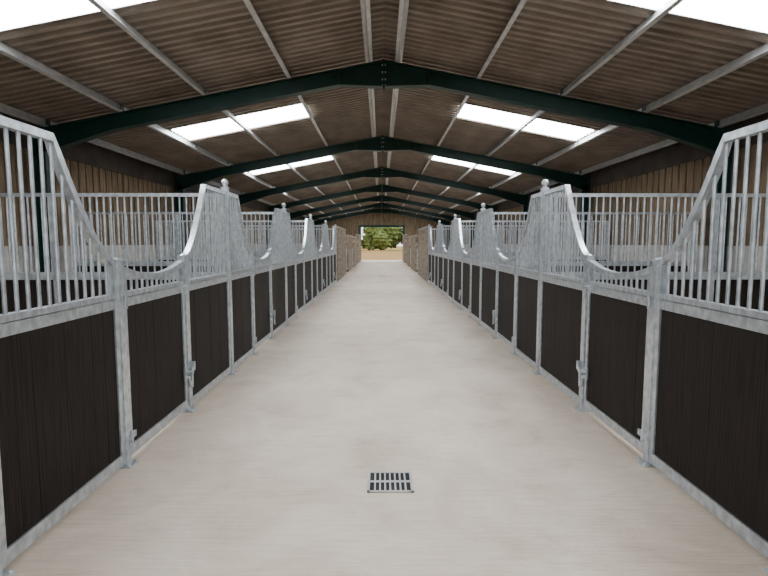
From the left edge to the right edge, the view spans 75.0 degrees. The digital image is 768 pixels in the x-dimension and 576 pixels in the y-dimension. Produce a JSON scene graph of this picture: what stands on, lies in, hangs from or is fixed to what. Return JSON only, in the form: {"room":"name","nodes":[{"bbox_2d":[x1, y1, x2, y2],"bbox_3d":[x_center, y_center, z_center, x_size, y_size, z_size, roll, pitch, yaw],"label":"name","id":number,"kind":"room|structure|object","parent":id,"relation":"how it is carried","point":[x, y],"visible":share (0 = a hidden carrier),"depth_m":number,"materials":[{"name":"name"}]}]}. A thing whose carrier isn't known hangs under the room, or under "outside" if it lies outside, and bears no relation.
{"room":"horse stable","nodes":[
{"label":"horse stable","id":0,"kind":"room"},
{"bbox_2d":[0,112,303,271],"bbox_3d":[-6.239,-2.128,20.756,0.130,3.720,48.000,0,5,0],"label":"wall","id":1,"kind":"structure","parent":0,"point":[92,168],"depth_m":11.16,"materials":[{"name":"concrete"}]},
{"bbox_2d":[332,226,345,280],"bbox_3d":[-2.038,-1.634,23.190,0.220,2.300,5.250,0,5,0],"label":"wall","id":2,"kind":"structure","parent":0,"point":[340,232],"depth_m":22.77,"materials":[{"name":"stone"}]},
{"bbox_2d":[346,235,352,271],"bbox_3d":[-2.078,-2.108,29.849,0.220,2.050,4.300,0,5,0],"label":"wall","id":3,"kind":"structure","parent":0,"point":[349,239],"depth_m":28.69,"materials":[{"name":"stone"}]},
{"bbox_2d":[353,236,356,266],"bbox_3d":[-2.113,-2.641,35.775,0.220,2.050,3.800,0,5,0],"label":"wall","id":4,"kind":"structure","parent":0,"point":[354,237],"depth_m":34.23,"materials":[{"name":"stone"}]},
{"bbox_2d":[355,234,360,262],"bbox_3d":[-2.150,-3.322,41.949,0.220,2.300,5.020,0,5,0],"label":"wall","id":5,"kind":"structure","parent":0,"point":[358,236],"depth_m":40.18,"materials":[{"name":"stone"}]},
{"bbox_2d":[314,208,449,258],"bbox_3d":[-0.180,-4.855,44.795,12.275,4.844,0.100,0,5,0],"label":"wall","id":6,"kind":"structure","parent":0,"point":[353,225],"depth_m":44.68,"materials":[{"name":"brown wood"}]},
{"bbox_2d":[0,0,767,217],"bbox_3d":[-0.074,-4.545,20.576,13.000,1.353,48.600,0,5,0],"label":"ceiling","id":7,"kind":"structure","parent":0,"point":[218,44],"depth_m":7.86,"materials":[{"name":"brown metal"}]},
{"bbox_2d":[0,0,151,30],"bbox_3d":[-3.092,-3.174,5.168,2.820,0.617,1.060,0,5,0],"label":"window","id":8,"kind":"structure","parent":7,"relation":"attached to","point":[13,13],"depth_m":5.53,"materials":[{"name":"white"}]},
{"bbox_2d":[172,104,308,139],"bbox_3d":[-3.128,-3.712,11.144,2.820,0.617,1.060,0,5,0],"label":"window","id":9,"kind":"structure","parent":7,"relation":"attached to","point":[297,111],"depth_m":11.07,"materials":[{"name":"white"}]},
{"bbox_2d":[251,156,332,174],"bbox_3d":[-3.163,-4.249,17.120,2.820,0.617,1.060,0,5,0],"label":"window","id":10,"kind":"structure","parent":7,"relation":"attached to","point":[328,157],"depth_m":17.29,"materials":[{"name":"white"}]},
{"bbox_2d":[432,156,514,174],"bbox_3d":[3.056,-4.253,17.156,2.820,0.617,1.060,0,5,0],"label":"window","id":11,"kind":"structure","parent":7,"relation":"attached to","point":[433,157],"depth_m":17.25,"materials":[{"name":"white"}]},
{"bbox_2d":[457,104,593,140],"bbox_3d":[3.092,-3.715,11.181,2.820,0.617,1.060,0,5,0],"label":"window","id":12,"kind":"structure","parent":7,"relation":"attached to","point":[471,112],"depth_m":11.11,"materials":[{"name":"white"}]},
{"bbox_2d":[611,0,767,32],"bbox_3d":[3.128,-3.178,5.205,2.820,0.617,1.060,0,5,0],"label":"window","id":13,"kind":"structure","parent":7,"relation":"attached to","point":[747,14],"depth_m":5.56,"materials":[{"name":"white"}]},
{"bbox_2d":[3,260,767,575],"bbox_3d":[-0.075,-0.286,21.210,12.900,0.030,52.500,0,5,0],"label":"floor","id":14,"kind":"structure","parent":0,"point":[268,475],"depth_m":3.44,"materials":[{"name":"concrete"}]},
{"bbox_2d":[0,193,222,313],"bbox_3d":[-3.953,-0.036,6.038,4.025,2.190,0.050,0,5,0],"label":"divider","id":15,"kind":"object","parent":14,"relation":"on","point":[8,275],"visible":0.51,"depth_m":5.99,"materials":[{"name":"metal"}]},
{"bbox_2d":[0,115,230,575],"bbox_3d":[-1.855,0.052,4.104,0.198,2.360,3.818,0,5,0],"label":"stall","id":16,"kind":"object","parent":14,"relation":"on","point":[85,383],"visible":1,"depth_m":3.11,"materials":[{"name":"metal"}]},
{"bbox_2d":[75,212,273,271],"bbox_3d":[-3.975,-0.360,9.643,4.025,2.190,0.050,0,5,0],"label":"divider","id":17,"kind":"object","parent":14,"relation":"on","point":[176,218],"visible":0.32,"depth_m":9.58,"materials":[{"name":"metal"}]},
{"bbox_2d":[155,220,304,260],"bbox_3d":[-3.996,-0.685,13.248,4.025,2.190,0.050,0,5,0],"label":"divider","id":18,"kind":"object","parent":14,"relation":"on","point":[249,221],"visible":0.2,"depth_m":13.18,"materials":[{"name":"metal"}]},
{"bbox_2d":[220,179,286,374],"bbox_3d":[-1.877,-0.279,7.794,0.198,2.360,3.648,0,5,0],"label":"stall","id":19,"kind":"object","parent":14,"relation":"on","point":[257,289],"visible":0.98,"depth_m":7.12,"materials":[{"name":"metal"}]},
{"bbox_2d":[205,225,321,255],"bbox_3d":[-4.018,-1.009,16.854,4.025,2.190,0.050,0,5,0],"label":"divider","id":20,"kind":"object","parent":14,"relation":"on","point":[292,226],"visible":0.14,"depth_m":16.78,"materials":[{"name":"metal"}]},
{"bbox_2d":[244,228,332,252],"bbox_3d":[-4.039,-1.333,20.459,4.025,2.190,0.050,0,5,0],"label":"divider","id":21,"kind":"object","parent":14,"relation":"on","point":[244,228],"visible":0.16,"depth_m":20.36,"materials":[{"name":"metal"}]},
{"bbox_2d":[281,203,311,325],"bbox_3d":[-1.899,-0.604,11.400,0.198,2.360,3.648,0,5,0],"label":"stall","id":22,"kind":"object","parent":14,"relation":"on","point":[298,265],"visible":0.96,"depth_m":11.03,"materials":[{"name":"metal"}]},
{"bbox_2d":[309,214,326,302],"bbox_3d":[-1.920,-0.928,15.005,0.198,2.360,3.648,0,5,0],"label":"stall","id":23,"kind":"object","parent":14,"relation":"on","point":[319,258],"visible":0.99,"depth_m":14.74,"materials":[{"name":"metal"}]},
{"bbox_2d":[324,220,337,290],"bbox_3d":[-1.942,-1.257,18.661,0.198,2.360,3.750,0,5,0],"label":"stall","id":24,"kind":"object","parent":14,"relation":"on","point":[331,252],"visible":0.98,"depth_m":18.62,"materials":[{"name":"metal"}]},
{"bbox_2d":[303,202,458,239],"bbox_3d":[-0.181,-4.239,38.675,12.160,4.715,0.240,0,5,0],"label":"frame","id":25,"kind":"object","parent":14,"relation":"on","point":[381,205],"visible":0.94,"depth_m":38.51,"materials":[{"name":"green paint"}]},
{"bbox_2d":[268,184,495,244],"bbox_3d":[-0.110,-3.164,26.724,12.160,4.715,0.240,0,5,0],"label":"frame","id":26,"kind":"object","parent":14,"relation":"on","point":[381,188],"visible":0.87,"depth_m":26.56,"materials":[{"name":"green paint"}]},
{"bbox_2d":[314,208,449,249],"bbox_3d":[-0.216,-4.777,44.651,12.160,4.715,0.240,0,5,0],"label":"frame","id":27,"kind":"object","parent":14,"relation":"on","point":[379,210],"visible":0.77,"depth_m":44.49,"materials":[{"name":"green paint"}]},
{"bbox_2d":[175,135,589,255],"bbox_3d":[-0.038,-2.089,14.772,12.160,4.715,0.240,0,5,0],"label":"frame","id":28,"kind":"object","parent":14,"relation":"on","point":[382,143],"visible":0.91,"depth_m":14.62,"materials":[{"name":"green paint"}]},
{"bbox_2d":[290,195,474,247],"bbox_3d":[-0.145,-3.702,32.700,12.160,4.715,0.240,0,5,0],"label":"frame","id":29,"kind":"object","parent":14,"relation":"on","point":[381,198],"visible":0.8,"depth_m":32.55,"materials":[{"name":"green paint"}]},
{"bbox_2d":[32,59,733,271],"bbox_3d":[-0.003,-1.552,8.796,12.160,4.715,0.240,0,5,0],"label":"frame","id":30,"kind":"object","parent":14,"relation":"on","point":[383,74],"visible":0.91,"depth_m":8.64,"materials":[{"name":"green paint"}]},
{"bbox_2d":[238,167,528,250],"bbox_3d":[-0.074,-2.627,20.748,12.160,4.715,0.240,0,5,0],"label":"frame","id":31,"kind":"object","parent":14,"relation":"on","point":[380,172],"visible":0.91,"depth_m":20.59,"materials":[{"name":"green paint"}]},
{"bbox_2d":[367,471,413,492],"bbox_3d":[0.041,1.300,3.360,0.300,0.008,0.285,0,5,0],"label":"floor drain","id":32,"kind":"object","parent":14,"relation":"on","point":[378,481],"visible":1,"depth_m":3.35,"materials":[{"name":"metal"}]},
{"bbox_2d":[428,220,440,289],"bbox_3d":[1.820,-1.259,18.683,0.198,2.360,3.750,0,5,0],"label":"stall","id":33,"kind":"object","parent":14,"relation":"on","point":[432,253],"visible":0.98,"depth_m":18.57,"materials":[{"name":"metal"}]},
{"bbox_2d":[438,214,456,302],"bbox_3d":[1.842,-0.930,15.027,0.198,2.360,3.648,0,5,0],"label":"stall","id":34,"kind":"object","parent":14,"relation":"on","point":[445,258],"visible":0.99,"depth_m":14.84,"materials":[{"name":"metal"}]},
{"bbox_2d":[453,203,485,325],"bbox_3d":[1.863,-0.606,11.422,0.198,2.360,3.648,0,5,0],"label":"stall","id":35,"kind":"object","parent":14,"relation":"on","point":[467,266],"visible":0.97,"depth_m":10.98,"materials":[{"name":"metal"}]},
{"bbox_2d":[431,228,522,252],"bbox_3d":[3.896,-1.337,20.506,4.025,2.190,0.050,0,5,0],"label":"divider","id":36,"kind":"object","parent":14,"relation":"on","point":[434,229],"visible":0.19,"depth_m":20.42,"materials":[{"name":"metal"}]},
{"bbox_2d":[443,225,560,255],"bbox_3d":[3.917,-1.013,16.901,4.025,2.190,0.050,0,5,0],"label":"divider","id":37,"kind":"object","parent":14,"relation":"on","point":[445,226],"visible":0.15,"depth_m":16.82,"materials":[{"name":"metal"}]},
{"bbox_2d":[480,179,549,374],"bbox_3d":[1.885,-0.281,7.816,0.198,2.360,3.648,0,5,0],"label":"stall","id":38,"kind":"object","parent":14,"relation":"on","point":[510,294],"visible":0.99,"depth_m":7.12,"materials":[{"name":"metal"}]},
{"bbox_2d":[461,221,608,260],"bbox_3d":[3.939,-0.689,13.295,4.025,2.190,0.050,0,5,0],"label":"divider","id":39,"kind":"object","parent":14,"relation":"on","point":[606,233],"visible":0.17,"depth_m":13.23,"materials":[{"name":"metal"}]},
{"bbox_2d":[493,212,691,271],"bbox_3d":[3.960,-0.365,9.690,4.025,2.190,0.050,0,5,0],"label":"divider","id":40,"kind":"object","parent":14,"relation":"on","point":[604,263],"visible":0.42,"depth_m":9.63,"materials":[{"name":"metal"}]},
{"bbox_2d":[538,120,767,572],"bbox_3d":[1.907,0.051,4.127,0.198,2.360,3.818,0,5,0],"label":"stall","id":41,"kind":"object","parent":14,"relation":"on","point":[683,380],"visible":1,"depth_m":3.22,"materials":[{"name":"metal"}]},
{"bbox_2d":[547,193,767,311],"bbox_3d":[3.982,-0.040,6.085,4.025,2.190,0.050,0,5,0],"label":"divider","id":42,"kind":"object","parent":14,"relation":"on","point":[757,275],"visible":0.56,"depth_m":6.03,"materials":[{"name":"metal"}]},
{"bbox_2d":[402,234,407,262],"bbox_3d":[1.750,-3.324,41.972,0.220,2.300,5.020,0,5,0],"label":"wall","id":43,"kind":"structure","parent":0,"point":[404,235],"depth_m":40.72,"materials":[{"name":"stone"}]},
{"bbox_2d":[406,236,410,266],"bbox_3d":[1.787,-2.643,35.798,0.220,2.050,3.800,0,5,0],"label":"wall","id":44,"kind":"structure","parent":0,"point":[408,239],"depth_m":34.83,"materials":[{"name":"stone"}]},
{"bbox_2d":[411,235,417,271],"bbox_3d":[1.822,-2.110,29.872,0.220,2.050,4.300,0,5,0],"label":"wall","id":45,"kind":"structure","parent":0,"point":[414,238],"depth_m":28.47,"materials":[{"name":"stone"}]},
{"bbox_2d":[418,226,431,281],"bbox_3d":[1.862,-1.636,23.213,0.220,2.300,5.250,0,5,0],"label":"wall","id":46,"kind":"structure","parent":0,"point":[422,232],"depth_m":22.52,"materials":[{"name":"stone"}]},
{"bbox_2d":[450,112,767,271],"bbox_3d":[6.091,-2.135,20.829,0.130,3.720,48.000,0,5,0],"label":"wall","id":47,"kind":"structure","parent":0,"point":[678,167],"depth_m":10.98,"materials":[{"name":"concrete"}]},
{"label":"outside","id":48,"kind":"structure","parent":0,"visible":0},
{"bbox_2d":[361,246,401,259],"bbox_3d":[-0.543,-7.310,99.745,300.000,0.050,320.000,0,5,0],"label":"ground","id":49,"kind":"structure","parent":48,"point":[394,253],"depth_m":71.31,"materials":[{"name":"beige sand"}]},
{"bbox_2d":[361,227,402,249],"bbox_3d":[-0.493,-11.786,111.443,63.340,6.768,10.108,0,5,0],"label":"hedgerow","id":50,"kind":"object","parent":49,"relation":"on","point":[381,238],"visible":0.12,"depth_m":110.15,"materials":[{"name":"green plant"}]},
{"bbox_3d":[0.068,-0.477,-3.155,12.160,4.715,0.240,0,5,0],"label":"frame","id":51,"kind":"object","parent":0,"visible":0},
{"bbox_2d":[0,0,767,220],"bbox_3d":[-0.074,-4.457,20.583,11.808,1.227,48.000,0,5,0],"label":"roof purlins","id":52,"kind":"structure","parent":51,"relation":"on","point":[6,50],"depth_m":8.00,"materials":[{"name":"metal"}]}
]}

